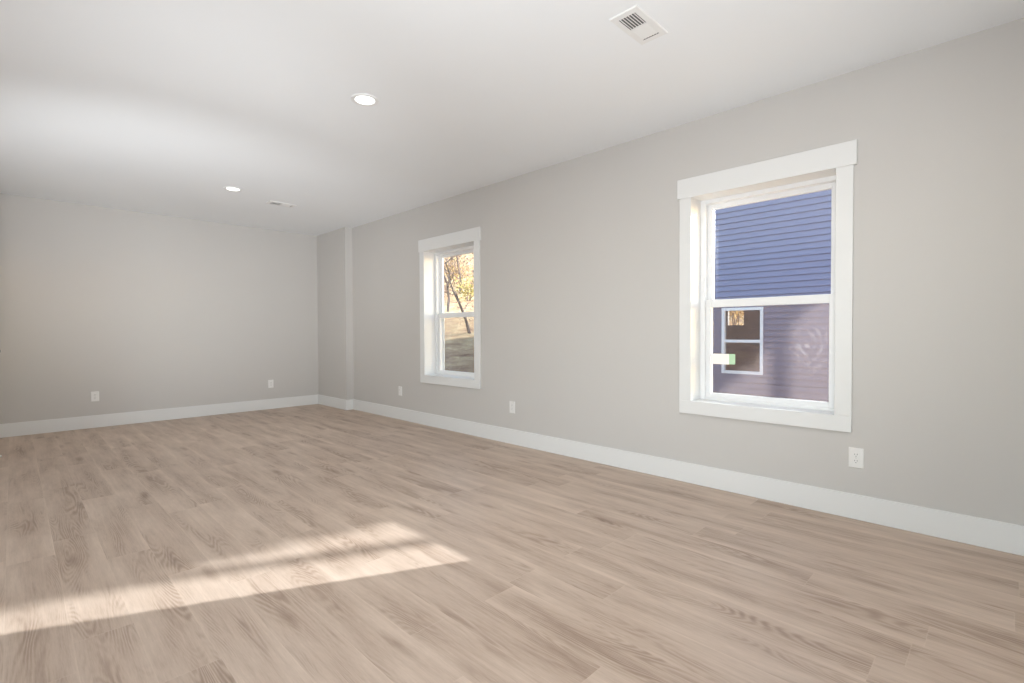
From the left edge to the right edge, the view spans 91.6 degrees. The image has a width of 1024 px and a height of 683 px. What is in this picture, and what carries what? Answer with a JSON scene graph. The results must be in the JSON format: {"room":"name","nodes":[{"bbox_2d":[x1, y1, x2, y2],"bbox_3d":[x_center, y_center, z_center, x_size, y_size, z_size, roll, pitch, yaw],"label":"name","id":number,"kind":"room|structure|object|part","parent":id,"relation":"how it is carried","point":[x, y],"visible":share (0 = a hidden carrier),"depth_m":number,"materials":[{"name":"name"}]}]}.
{"room":"empty living room","nodes":[
{"label":"empty living room","id":0,"kind":"room"},
{"bbox_2d":[0,193,318,423],"bbox_3d":[-4.555,-0.320,6.905,0.200,2.740,3.932,1,1,45],"label":"wall","id":1,"kind":"structure","parent":0,"point":[142,311],"depth_m":6.51,"materials":[{"name":"paint"}]},
{"bbox_2d":[91,391,98,401],"bbox_3d":[-5.160,0.680,6.164,0.009,0.122,0.078,1,1,45],"label":"wall outlet","id":2,"kind":"object","parent":1,"relation":"attached to","point":[94,395],"visible":1,"depth_m":6.16,"materials":[{"name":"plastic"}]},
{"bbox_2d":[0,394,318,437],"bbox_3d":[-4.465,0.974,6.861,0.016,0.154,3.682,1,1,45],"label":"baseboard","id":3,"kind":"structure","parent":1,"relation":"attached to","point":[94,421],"depth_m":6.51,"materials":[{"name":"paint"}]},
{"bbox_2d":[268,380,273,387],"bbox_3d":[-3.695,0.648,7.633,0.009,0.122,0.078,1,1,45],"label":"wall outlet","id":4,"kind":"object","parent":1,"relation":"attached to","point":[270,382],"visible":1,"depth_m":7.63,"materials":[{"name":"plastic"}]},
{"bbox_2d":[317,227,353,399],"bbox_3d":[-2.793,-0.345,7.844,0.970,2.740,0.114,1,1,45],"label":"wall","id":5,"kind":"structure","parent":0,"point":[334,248],"depth_m":7.69,"materials":[{"name":"paint"}]},
{"bbox_2d":[0,404,1023,682],"bbox_3d":[-2.833,1.221,2.687,8.623,0.200,7.567,1,1,45],"label":"floor","id":6,"kind":"structure","parent":0,"point":[315,543],"depth_m":2.41,"materials":[{"name":"brown wood"}]},
{"bbox_2d":[0,0,1023,235],"bbox_3d":[-2.762,-1.721,2.718,8.623,0.200,7.807,1,1,45],"label":"ceiling","id":7,"kind":"structure","parent":0,"point":[159,107],"depth_m":3.17,"materials":[{"name":"paint"}]},
{"bbox_2d":[223,186,241,191],"bbox_3d":[-3.053,-1.666,5.450,0.184,0.007,0.184,1,1,45],"label":"recessed light","id":8,"kind":"object","parent":7,"relation":"in","point":[234,189],"visible":1,"depth_m":5.45,"materials":[{"name":"white plastic"}]},
{"bbox_2d":[266,201,296,207],"bbox_3d":[-2.826,-1.679,6.098,0.158,0.007,0.314,1,1,45],"label":"ceiling vent","id":9,"kind":"object","parent":7,"relation":"in","point":[268,202],"visible":1,"depth_m":6.09,"materials":[{"name":"white metal"}]},
{"bbox_2d":[351,93,378,106],"bbox_3d":[-0.998,-1.637,3.381,0.184,0.007,0.184,1,1,45],"label":"recessed light","id":10,"kind":"object","parent":7,"relation":"in","point":[362,99],"visible":1,"depth_m":3.37,"materials":[{"name":"white plastic"}]},
{"bbox_2d":[609,5,667,44],"bbox_3d":[0.659,-1.630,2.577,0.158,0.007,0.314,1,1,45],"label":"ceiling vent","id":11,"kind":"object","parent":7,"relation":"in","point":[645,28],"visible":1,"depth_m":2.56,"materials":[{"name":"white metal"}]},
{"bbox_2d":[352,18,1023,525],"bbox_3d":[-0.092,-0.312,5.417,8.623,2.740,0.260,1,1,45],"label":"wall","id":12,"kind":"structure","parent":0,"point":[579,256],"depth_m":3.30,"materials":[{"name":"paint"}]},
{"bbox_2d":[418,226,480,388],"bbox_3d":[-0.659,-0.374,5.973,1.166,1.784,0.295,1,1,45],"label":"window","id":13,"kind":"structure","parent":12,"relation":"in","point":[432,251],"depth_m":6.21,"materials":[{"name":"paint"}]},
{"bbox_3d":[-1.122,-0.352,6.246,0.092,1.539,0.019,1,1,45],"label":"casing","id":14,"kind":"part","parent":13,"relation":"part of","materials":[{"name":"paint"}]},
{"bbox_3d":[-0.750,0.471,5.894,1.132,0.098,0.019,1,1,45],"label":"casing","id":15,"kind":"part","parent":13,"relation":"part of","materials":[{"name":"paint"}]},
{"bbox_3d":[-0.598,-0.351,6.035,0.988,1.579,0.122,1,1,45],"label":"frame","id":16,"kind":"part","parent":13,"relation":"part of","materials":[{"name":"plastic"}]},
{"bbox_3d":[-0.614,0.027,6.024,0.888,0.760,0.032,1,1,45],"label":"sash","id":17,"kind":"part","parent":13,"relation":"part of","materials":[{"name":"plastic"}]},
{"bbox_3d":[-0.590,-0.695,6.038,0.888,0.794,0.034,1,1,45],"label":"sash","id":18,"kind":"part","parent":13,"relation":"part of","materials":[{"name":"plastic"}]},
{"bbox_3d":[-0.385,-0.342,5.512,0.092,1.539,0.019,1,1,45],"label":"casing","id":19,"kind":"part","parent":13,"relation":"part of","materials":[{"name":"paint"}]},
{"bbox_2d":[509,401,514,412],"bbox_3d":[0.001,0.680,5.157,0.078,0.122,0.009,1,1,45],"label":"wall outlet","id":20,"kind":"object","parent":12,"relation":"attached to","point":[511,403],"visible":1,"depth_m":5.15,"materials":[{"name":"plastic"}]},
{"bbox_2d":[318,395,1023,555],"bbox_3d":[-0.218,0.984,5.298,8.207,0.154,0.130,1,1,45],"label":"baseboard","id":21,"kind":"structure","parent":12,"relation":"attached to","point":[972,530],"depth_m":3.44,"materials":[{"name":"paint"}]},
{"bbox_2d":[677,139,857,431],"bbox_3d":[1.785,-0.340,3.539,1.153,1.784,0.295,1,1,45],"label":"window","id":22,"kind":"structure","parent":12,"relation":"in","point":[832,166],"depth_m":3.49,"materials":[{"name":"paint"}]},
{"bbox_3d":[1.326,-0.318,3.807,0.092,1.539,0.019,1,1,45],"label":"casing","id":23,"kind":"part","parent":22,"relation":"part of","materials":[{"name":"paint"}]},
{"bbox_3d":[1.694,0.505,3.460,1.119,0.098,0.019,1,1,45],"label":"casing","id":24,"kind":"part","parent":22,"relation":"part of","materials":[{"name":"paint"}]},
{"bbox_3d":[1.846,-0.317,3.601,0.975,1.579,0.122,1,1,45],"label":"frame","id":25,"kind":"part","parent":22,"relation":"part of","materials":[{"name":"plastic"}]},
{"bbox_3d":[1.830,0.061,3.590,0.875,0.760,0.032,1,1,45],"label":"sash","id":26,"kind":"part","parent":22,"relation":"part of","materials":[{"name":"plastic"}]},
{"bbox_3d":[1.854,-0.661,3.604,0.875,0.794,0.034,1,1,45],"label":"sash","id":27,"kind":"part","parent":22,"relation":"part of","materials":[{"name":"plastic"}]},
{"bbox_3d":[2.054,-0.308,3.082,0.092,1.539,0.019,1,1,45],"label":"casing","id":28,"kind":"part","parent":22,"relation":"part of","materials":[{"name":"paint"}]},
{"bbox_2d":[849,447,863,468],"bbox_3d":[2.111,0.714,3.056,0.078,0.122,0.009,1,1,45],"label":"wall outlet","id":29,"kind":"object","parent":12,"relation":"attached to","point":[856,455],"visible":1,"depth_m":3.05,"materials":[{"name":"plastic"}]},
{"label":"outside","id":30,"kind":"structure","parent":0,"visible":0},
{"bbox_2d":[444,253,759,372],"bbox_3d":[12.513,-16.156,49.179,108.000,33.930,80.000,1,1,45],"label":"ground","id":31,"kind":"structure","parent":30,"point":[459,344],"depth_m":20.53,"materials":[{"name":"dry grass"},{"name":"soil"}]},
{"bbox_2d":[444,278,458,296],"bbox_3d":[-4.731,-3.589,33.178,2.146,1.975,2.265,1,1,45],"label":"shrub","id":32,"kind":"object","parent":31,"relation":"on","point":[445,289],"visible":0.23,"depth_m":33.05,"materials":[{"name":"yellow plant"}]},
{"bbox_2d":[444,255,468,293],"bbox_3d":[-4.640,-7.555,34.027,5.373,8.689,9.539,1,1,45],"label":"tree","id":33,"kind":"object","parent":31,"relation":"on","point":[458,255],"visible":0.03,"depth_m":34.70,"materials":[{"name":"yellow plant"}]},
{"bbox_2d":[444,257,472,284],"bbox_3d":[-4.183,-5.552,38.662,3.092,2.470,2.843,-1,1,-15],"label":"tree","id":34,"kind":"object","parent":31,"relation":"on","point":[466,267],"visible":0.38,"depth_m":38.51,"materials":[{"name":"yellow plant"}]},
{"bbox_2d":[444,253,473,333],"bbox_3d":[-2.562,-2.974,21.457,4.701,5.460,5.533,0,1,9],"label":"tree","id":35,"kind":"object","parent":31,"relation":"on","point":[446,259],"visible":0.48,"depth_m":21.44,"materials":[{"name":"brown plant"}]},
{"bbox_2d":[444,253,473,311],"bbox_3d":[-3.767,-5.219,26.868,5.918,7.367,6.153,1,1,45],"label":"tree","id":36,"kind":"object","parent":31,"relation":"on","point":[448,295],"visible":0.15,"depth_m":27.65,"materials":[{"name":"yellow plant"}]},
{"bbox_2d":[449,274,473,300],"bbox_3d":[-2.691,-3.410,31.333,3.676,1.967,2.468,1,1,45],"label":"shrub","id":37,"kind":"object","parent":31,"relation":"on","point":[471,294],"visible":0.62,"depth_m":31.10,"materials":[{"name":"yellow plant"}]},
{"bbox_2d":[729,311,743,324],"bbox_3d":[10.543,-2.017,24.966,4.132,2.791,4.093,1,1,45],"label":"shrub","id":38,"kind":"object","parent":31,"relation":"on","point":[736,314],"visible":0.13,"depth_m":24.55,"materials":[{"name":"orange plant"}]},
{"bbox_2d":[713,189,831,401],"bbox_3d":[7.311,-3.074,16.082,12.800,9.600,12.000,1,1,45],"label":"house","id":39,"kind":"structure","parent":31,"relation":"on","point":[781,246],"depth_m":10.12,"materials":[{"name":"blue wood"}]}
]}

